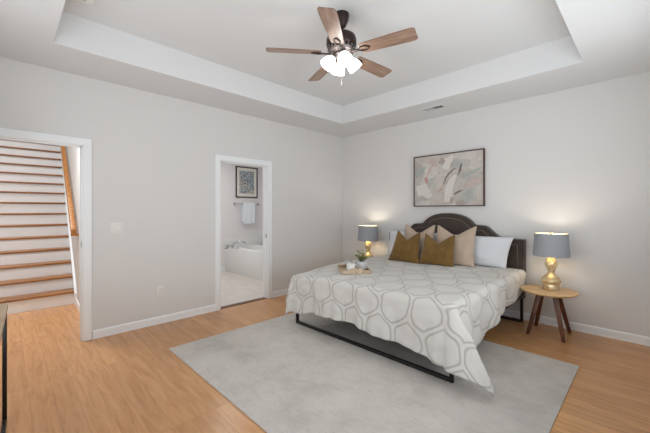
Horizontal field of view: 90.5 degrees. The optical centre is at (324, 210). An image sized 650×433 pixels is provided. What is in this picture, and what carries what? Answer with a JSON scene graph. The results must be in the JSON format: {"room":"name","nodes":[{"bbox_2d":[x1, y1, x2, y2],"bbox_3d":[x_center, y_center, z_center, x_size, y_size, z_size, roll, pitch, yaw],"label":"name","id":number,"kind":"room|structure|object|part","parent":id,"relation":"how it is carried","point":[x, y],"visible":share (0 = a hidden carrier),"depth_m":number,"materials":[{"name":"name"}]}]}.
{"room":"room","nodes":[
{"label":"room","id":0,"kind":"room"},
{"bbox_2d":[65,146,79,303],"bbox_3d":[-4.324,-1.346,5.555,0.120,5.400,5.491,0,0,-42],"label":"wall","id":1,"kind":"structure","parent":0,"point":[72,153],"depth_m":4.66,"materials":[{"name":"white paint"}]},
{"bbox_2d":[60,146,78,235],"bbox_3d":[-4.583,-0.869,5.691,0.087,2.436,3.526,0,0,-42],"label":"handrail","id":2,"kind":"object","parent":1,"relation":"attached to","point":[72,217],"visible":0.66,"depth_m":4.95,"materials":[{"name":"brown wood"}]},
{"bbox_2d":[76,299,79,313],"bbox_3d":[-3.078,1.309,4.086,0.024,0.090,1.603,0,0,-42],"label":"baseboard","id":3,"kind":"structure","parent":1,"relation":"attached to","point":[77,302],"depth_m":4.39,"materials":[{"name":"white wood"}]},
{"bbox_2d":[0,57,341,338],"bbox_3d":[-1.491,-0.216,4.422,5.260,3.140,0.120,0,0,-45],"label":"wall","id":4,"kind":"structure","parent":0,"point":[153,154],"depth_m":3.89,"materials":[{"name":"paint"}]},
{"bbox_2d":[0,128,91,340],"bbox_3d":[-2.792,0.304,3.131,0.841,2.099,0.156,0,0,-45],"label":"trim","id":5,"kind":"structure","parent":4,"relation":"attached to","point":[85,145],"depth_m":3.33,"materials":[{"name":"white wood"}]},
{"bbox_2d":[111,222,122,233],"bbox_3d":[-2.285,0.194,3.542,0.116,0.120,0.010,0,0,-45],"label":"light switch","id":6,"kind":"object","parent":4,"relation":"attached to","point":[115,227],"visible":1,"depth_m":3.54,"materials":[{"name":"white plastic"}]},
{"bbox_2d":[157,286,162,296],"bbox_3d":[-1.972,0.966,3.853,0.072,0.120,0.010,0,0,-45],"label":"wall outlet","id":7,"kind":"object","parent":4,"relation":"attached to","point":[159,288],"visible":1,"depth_m":3.85,"materials":[{"name":"white plastic"}]},
{"bbox_2d":[93,288,288,338],"bbox_3d":[-1.443,1.310,4.374,5.020,0.088,0.016,0,0,-45],"label":"baseboard","id":8,"kind":"structure","parent":4,"relation":"attached to","point":[117,329],"depth_m":3.81,"materials":[{"name":"white wood"}]},
{"bbox_2d":[215,154,271,310],"bbox_3d":[-1.198,0.299,4.712,0.923,2.109,0.156,0,0,-45],"label":"trim","id":9,"kind":"structure","parent":4,"relation":"attached to","point":[267,165],"depth_m":4.87,"materials":[{"name":"white wood"}]},
{"bbox_2d":[221,163,261,267],"bbox_3d":[-2.597,-0.016,6.900,3.300,2.740,0.100,0,0,-45],"label":"wall","id":10,"kind":"structure","parent":0,"point":[232,226],"depth_m":7.34,"materials":[{"name":"white paint"}]},
{"bbox_2d":[236,166,257,197],"bbox_3d":[-1.835,-0.656,7.566,0.574,0.716,0.024,0,0,-45],"label":"framed print","id":11,"kind":"object","parent":10,"relation":"attached to","point":[246,177],"visible":1,"depth_m":7.56,"materials":[{"name":"black"}]},
{"bbox_3d":[-1.823,-0.146,7.547,0.672,0.051,0.070,0,0,-45],"label":"towel bar","id":12,"kind":"object","parent":10,"relation":"attached to","visible":0},
{"bbox_2d":[242,203,254,223],"bbox_3d":[-1.790,0.076,7.542,0.320,0.505,0.082,0,0,-45],"label":"towel","id":13,"kind":"object","parent":12,"relation":"hanging from","point":[248,209],"visible":1,"depth_m":7.50,"materials":[{"name":"white fabric"}]},
{"bbox_2d":[221,297,266,308],"bbox_3d":[-1.195,1.351,4.710,0.763,0.007,0.088,0,0,-45],"label":"trim","id":14,"kind":"structure","parent":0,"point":[261,298],"depth_m":4.71,"materials":[{"name":"brown wood"}]},
{"bbox_2d":[262,167,262,235],"bbox_3d":[-0.606,-0.016,7.094,0.200,2.740,2.428,0,0,-45],"label":"wall","id":15,"kind":"structure","parent":0,"point":[262,167],"depth_m":7.88,"materials":[{"name":"white paint"}]},
{"bbox_2d":[0,0,649,137],"bbox_3d":[0.087,-1.572,2.832,5.060,0.372,4.400,0,0,-45],"label":"ceiling","id":16,"kind":"structure","parent":0,"point":[466,55],"depth_m":3.14,"materials":[{"name":"paint"}]},
{"bbox_2d":[78,0,94,3],"bbox_3d":[-1.859,-1.638,2.486,0.132,0.040,0.132,0,0,-45],"label":"smoke detector","id":17,"kind":"object","parent":16,"relation":"attached to","point":[82,1],"visible":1,"depth_m":2.51,"materials":[{"name":"white plastic"}]},
{"bbox_2d":[265,7,417,88],"bbox_3d":[0.170,-1.344,2.750,1.189,0.628,1.230,0,0,-45],"label":"ceiling fan","id":18,"kind":"object","parent":16,"relation":"hanging from","point":[341,43],"visible":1,"depth_m":2.64,"materials":[{"name":"brown wood"}]},
{"bbox_3d":[-0.262,-1.328,2.688,0.455,0.006,0.136,0,13,-6],"label":"blade","id":19,"kind":"part","parent":18,"relation":"part of","materials":[{"name":"brown wood"}]},
{"bbox_3d":[-0.027,-1.328,3.095,0.136,0.006,0.455,-14,6,-24],"label":"blade","id":20,"kind":"part","parent":18,"relation":"part of","materials":[{"name":"brown wood"}]},
{"bbox_3d":[0.041,-1.248,2.708,0.122,0.097,0.122,39,-7,-9],"label":"lamp shade","id":21,"kind":"part","parent":18,"relation":"part of","materials":[{"name":"white glass"}]},
{"bbox_3d":[0.054,-1.328,2.335,0.136,0.006,0.455,13,3,12],"label":"blade","id":22,"kind":"part","parent":18,"relation":"part of","materials":[{"name":"brown wood"}]},
{"bbox_3d":[0.118,-1.248,2.826,0.122,0.097,0.122,0,38,-12],"label":"lamp shade","id":23,"kind":"part","parent":18,"relation":"part of","materials":[{"name":"white glass"}]},
{"bbox_3d":[0.158,-1.256,2.636,0.054,0.078,0.054,0,-38,-12],"label":"light bulb","id":24,"kind":"part","parent":18,"relation":"part of","materials":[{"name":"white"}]},
{"bbox_3d":[0.159,-1.248,2.630,0.122,0.097,0.122,0,-38,-12],"label":"lamp shade","id":25,"kind":"part","parent":18,"relation":"part of","materials":[{"name":"white glass"}]},
{"bbox_3d":[0.237,-1.248,2.749,0.122,0.097,0.122,-39,7,-9],"label":"lamp shade","id":26,"kind":"part","parent":18,"relation":"part of","materials":[{"name":"white glass"}]},
{"bbox_3d":[0.439,-1.328,2.996,0.455,0.006,0.136,0,-13,-42],"label":"blade","id":27,"kind":"part","parent":18,"relation":"part of","materials":[{"name":"brown wood"}]},
{"bbox_3d":[0.488,-1.328,2.529,0.455,0.006,0.136,0,-13,30],"label":"blade","id":28,"kind":"part","parent":18,"relation":"part of","materials":[{"name":"brown wood"}]},
{"bbox_2d":[420,104,446,111],"bbox_3d":[1.468,-1.382,4.357,0.160,0.008,0.310,0,0,-45],"label":"ceiling vent","id":29,"kind":"object","parent":16,"relation":"in","point":[440,106],"visible":1,"depth_m":4.36,"materials":[{"name":"metal"}]},
{"bbox_2d":[0,271,649,432],"bbox_3d":[-1.879,1.383,4.473,5.700,0.063,9.660,0,0,-45],"label":"floor","id":30,"kind":"structure","parent":0,"point":[131,381],"depth_m":2.64,"materials":[{"name":"laminate"}]},
{"bbox_2d":[0,304,7,432],"bbox_3d":[-1.806,0.979,1.500,0.430,0.750,1.240,0,0,-42],"label":"desk","id":31,"kind":"object","parent":30,"relation":"on","point":[3,307],"visible":1,"depth_m":2.06,"materials":[{"name":"brown wood"}]},
{"bbox_3d":[-1.660,1.343,1.634,0.021,0.022,1.156,0,0,-42],"label":"floor rail","id":32,"kind":"part","parent":31,"relation":"part of","materials":[{"name":"black"}]},
{"bbox_3d":[-2.058,0.993,2.070,0.022,0.722,0.022,0,0,-42],"label":"leg","id":33,"kind":"part","parent":31,"relation":"part of","materials":[{"name":"black"}]},
{"bbox_2d":[0,139,76,313],"bbox_3d":[-5.467,-0.202,5.456,1.891,3.112,3.880,0,0,-45],"label":"staircase","id":34,"kind":"structure","parent":30,"relation":"on","point":[37,271],"depth_m":5.25,"materials":[{"name":"white wood"}]},
{"bbox_2d":[225,236,262,280],"bbox_3d":[-1.276,0.987,6.922,0.991,0.735,1.728,0,0,-45],"label":"bathtub","id":35,"kind":"object","parent":30,"relation":"on","point":[243,255],"visible":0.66,"depth_m":6.82,"materials":[{"name":"white ceramic"}]},
{"bbox_2d":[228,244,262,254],"bbox_3d":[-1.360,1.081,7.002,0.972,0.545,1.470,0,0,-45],"label":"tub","id":36,"kind":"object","parent":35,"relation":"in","point":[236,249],"depth_m":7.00,"materials":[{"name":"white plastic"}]},
{"bbox_2d":[169,312,578,432],"bbox_3d":[0.339,1.349,2.963,2.398,0.008,2.872,0,0,-45],"label":"area rug","id":37,"kind":"object","parent":30,"relation":"on","point":[286,375],"visible":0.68,"depth_m":2.49,"materials":[{"name":"grey carpet"}]},
{"bbox_2d":[296,213,525,382],"bbox_3d":[1.057,0.697,3.923,2.098,1.314,1.932,0,0,-45],"label":"bed","id":38,"kind":"object","parent":37,"relation":"on","point":[456,224],"visible":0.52,"depth_m":3.98,"materials":[{"name":"black fabric"}]},
{"bbox_3d":[0.331,1.330,3.186,0.029,0.029,1.847,0,0,-45],"label":"floor rail","id":39,"kind":"part","parent":38,"relation":"part of","materials":[{"name":"black metal"}]},
{"bbox_3d":[0.992,1.182,2.520,0.029,0.326,0.029,0,0,-45],"label":"leg","id":40,"kind":"part","parent":38,"relation":"part of","materials":[{"name":"black metal"}]},
{"bbox_3d":[1.745,0.557,4.606,0.034,0.886,1.784,0,0,-45],"label":"padded panel","id":41,"kind":"part","parent":38,"relation":"part of","materials":[{"name":"grey fabric"}]},
{"bbox_3d":[1.778,0.557,4.639,0.066,1.034,1.932,0,0,-45],"label":"headboard","id":42,"kind":"part","parent":38,"relation":"part of","materials":[{"name":"grey fabric"}]},
{"bbox_3d":[1.720,1.339,4.565,0.029,0.029,1.847,0,0,-45],"label":"floor rail","id":43,"kind":"part","parent":38,"relation":"part of","materials":[{"name":"black metal"}]},
{"bbox_3d":[1.694,1.036,3.217,1.975,0.035,0.029,0,0,-45],"label":"rail","id":44,"kind":"part","parent":38,"relation":"part of","materials":[{"name":"black metal"}]},
{"bbox_3d":[2.381,1.187,3.899,0.029,0.335,0.029,0,0,-45],"label":"leg","id":45,"kind":"part","parent":38,"relation":"part of","materials":[{"name":"black metal"}]},
{"bbox_3d":[1.025,0.908,3.892,1.965,0.220,1.856,0,0,-45],"label":"mattress","id":46,"kind":"object","parent":38,"relation":"on","visible":0},
{"bbox_2d":[285,255,526,395],"bbox_3d":[1.050,0.995,3.735,2.124,0.607,2.309,0,0,-45],"label":"duvet","id":47,"kind":"object","parent":46,"relation":"on","point":[440,313],"visible":0.81,"depth_m":2.96,"materials":[{"name":"white fabric"}]},
{"bbox_2d":[337,262,370,273],"bbox_3d":[0.331,0.671,3.750,0.330,0.062,0.410,0,0,-5],"label":"serving tray","id":48,"kind":"object","parent":47,"relation":"on","point":[342,268],"visible":0.77,"depth_m":3.55,"materials":[{"name":"brown wood"}]},
{"bbox_2d":[347,263,357,269],"bbox_3d":[0.299,0.644,3.628,0.096,0.095,0.118,0,0,44],"label":"mug","id":49,"kind":"object","parent":48,"relation":"on","point":[349,265],"visible":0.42,"depth_m":3.58,"materials":[{"name":"white ceramic"}]},
{"bbox_3d":[0.348,0.667,3.552,0.306,0.054,0.012,0,0,-5],"label":"handle","id":50,"kind":"part","parent":48,"relation":"part of","materials":[{"name":"brown wood"}]},
{"bbox_2d":[355,249,367,269],"bbox_3d":[0.419,0.567,3.716,0.136,0.248,0.158,0,0,-21],"label":"potted plant","id":51,"kind":"object","parent":48,"relation":"on","point":[360,262],"visible":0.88,"depth_m":3.69,"materials":[{"name":"green plant"}]},
{"bbox_3d":[0.419,0.639,3.727,0.128,0.105,0.128,0,0,-45],"label":"pot","id":52,"kind":"part","parent":51,"relation":"part of","materials":[{"name":"grey ceramic"}]},
{"bbox_2d":[388,230,419,263],"bbox_3d":[1.108,0.499,4.447,0.450,0.428,0.203,0,0,37],"label":"throw pillow","id":53,"kind":"object","parent":47,"relation":"on","point":[403,249],"visible":0.99,"depth_m":4.38,"materials":[{"name":"brown fabric"}]},
{"bbox_2d":[387,231,436,254],"bbox_3d":[1.312,0.515,4.842,0.860,0.382,0.188,0,0,45],"label":"bed pillow","id":54,"kind":"object","parent":47,"relation":"on","point":[393,234],"visible":0.22,"depth_m":5.04,"materials":[{"name":"white fabric"}]},
{"bbox_2d":[404,224,434,259],"bbox_3d":[1.314,0.455,4.589,0.530,0.501,0.208,0,0,43],"label":"throw pillow","id":55,"kind":"object","parent":47,"relation":"on","point":[409,232],"visible":0.36,"depth_m":4.51,"materials":[{"name":"beige fabric"}]},
{"bbox_2d":[419,233,454,266],"bbox_3d":[1.452,0.508,4.156,0.455,0.397,0.193,0,0,39],"label":"throw pillow","id":56,"kind":"object","parent":47,"relation":"on","point":[442,253],"visible":1,"depth_m":4.09,"materials":[{"name":"brown fabric"}]},
{"bbox_2d":[436,225,476,266],"bbox_3d":[1.686,0.455,4.212,0.540,0.501,0.212,0,0,39],"label":"throw pillow","id":57,"kind":"object","parent":47,"relation":"on","point":[464,242],"visible":0.7,"depth_m":4.10,"materials":[{"name":"beige fabric"}]},
{"bbox_2d":[455,235,513,268],"bbox_3d":[1.946,0.518,4.204,0.185,0.377,0.900,0,0,-45],"label":"bed pillow","id":58,"kind":"object","parent":47,"relation":"on","point":[488,251],"visible":0.41,"depth_m":4.00,"materials":[{"name":"white fabric"}]},
{"bbox_2d":[520,284,578,342],"bbox_3d":[2.439,1.111,3.514,0.526,0.487,0.526,0,0,-45],"label":"side table","id":59,"kind":"object","parent":30,"relation":"on","point":[535,289],"visible":0.94,"depth_m":3.50,"materials":[{"name":"brown wood"}]},
{"bbox_3d":[2.285,1.123,3.525,0.162,0.461,0.045,0,0,11],"label":"leg","id":60,"kind":"part","parent":59,"relation":"part of","materials":[{"name":"brown wood"}]},
{"bbox_3d":[2.455,1.123,3.697,0.053,0.461,0.216,0,0,10],"label":"leg","id":61,"kind":"part","parent":59,"relation":"part of","materials":[{"name":"brown wood"}]},
{"bbox_2d":[533,232,570,290],"bbox_3d":[2.484,0.550,3.539,0.344,0.633,0.344,0,0,-45],"label":"table lamp","id":62,"kind":"object","parent":59,"relation":"on","point":[550,245],"visible":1,"depth_m":3.46,"materials":[{"name":"gold glass"}]},
{"bbox_3d":[2.484,0.377,3.539,0.344,0.246,0.344,0,0,-45],"label":"lamp shade","id":63,"kind":"part","parent":62,"relation":"part of","materials":[{"name":"grey fabric"}]},
{"bbox_3d":[2.446,1.123,3.364,0.047,0.461,0.154,0,0,-8],"label":"leg","id":64,"kind":"part","parent":59,"relation":"part of","materials":[{"name":"brown wood"}]},
{"bbox_3d":[2.618,1.123,3.539,0.207,0.461,0.054,0,0,-18],"label":"leg","id":65,"kind":"part","parent":59,"relation":"part of","materials":[{"name":"brown wood"}]},
{"bbox_3d":[0.663,1.111,5.347,0.526,0.487,0.526,0,0,-45],"label":"side table","id":66,"kind":"object","parent":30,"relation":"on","visible":0},
{"bbox_2d":[358,225,377,257],"bbox_3d":[0.716,0.550,5.363,0.344,0.633,0.344,0,0,-45],"label":"table lamp","id":67,"kind":"object","parent":66,"relation":"on","point":[367,233],"visible":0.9,"depth_m":5.25,"materials":[{"name":"gold glass"}]},
{"bbox_3d":[0.716,0.377,5.363,0.344,0.246,0.344,0,0,-45],"label":"lamp shade","id":68,"kind":"part","parent":67,"relation":"part of","materials":[{"name":"grey fabric"}]},
{"bbox_2d":[342,72,649,336],"bbox_3d":[1.954,-0.216,4.599,0.120,3.140,4.480,0,0,-45],"label":"wall","id":69,"kind":"structure","parent":0,"point":[575,162],"depth_m":3.77,"materials":[{"name":"paint"}]},
{"bbox_2d":[414,148,484,206],"bbox_3d":[1.764,-0.443,4.672,0.043,0.770,1.044,0,0,-45],"label":"abstract painting","id":70,"kind":"object","parent":69,"relation":"attached to","point":[452,178],"visible":1,"depth_m":4.62,"materials":[{"name":"multicoloured paint"}]},
{"bbox_2d":[503,309,649,345],"bbox_3d":[1.869,1.310,4.588,0.016,0.088,4.344,0,0,-45],"label":"baseboard","id":71,"kind":"structure","parent":69,"relation":"attached to","point":[628,337],"depth_m":3.52,"materials":[{"name":"white"}]}
]}

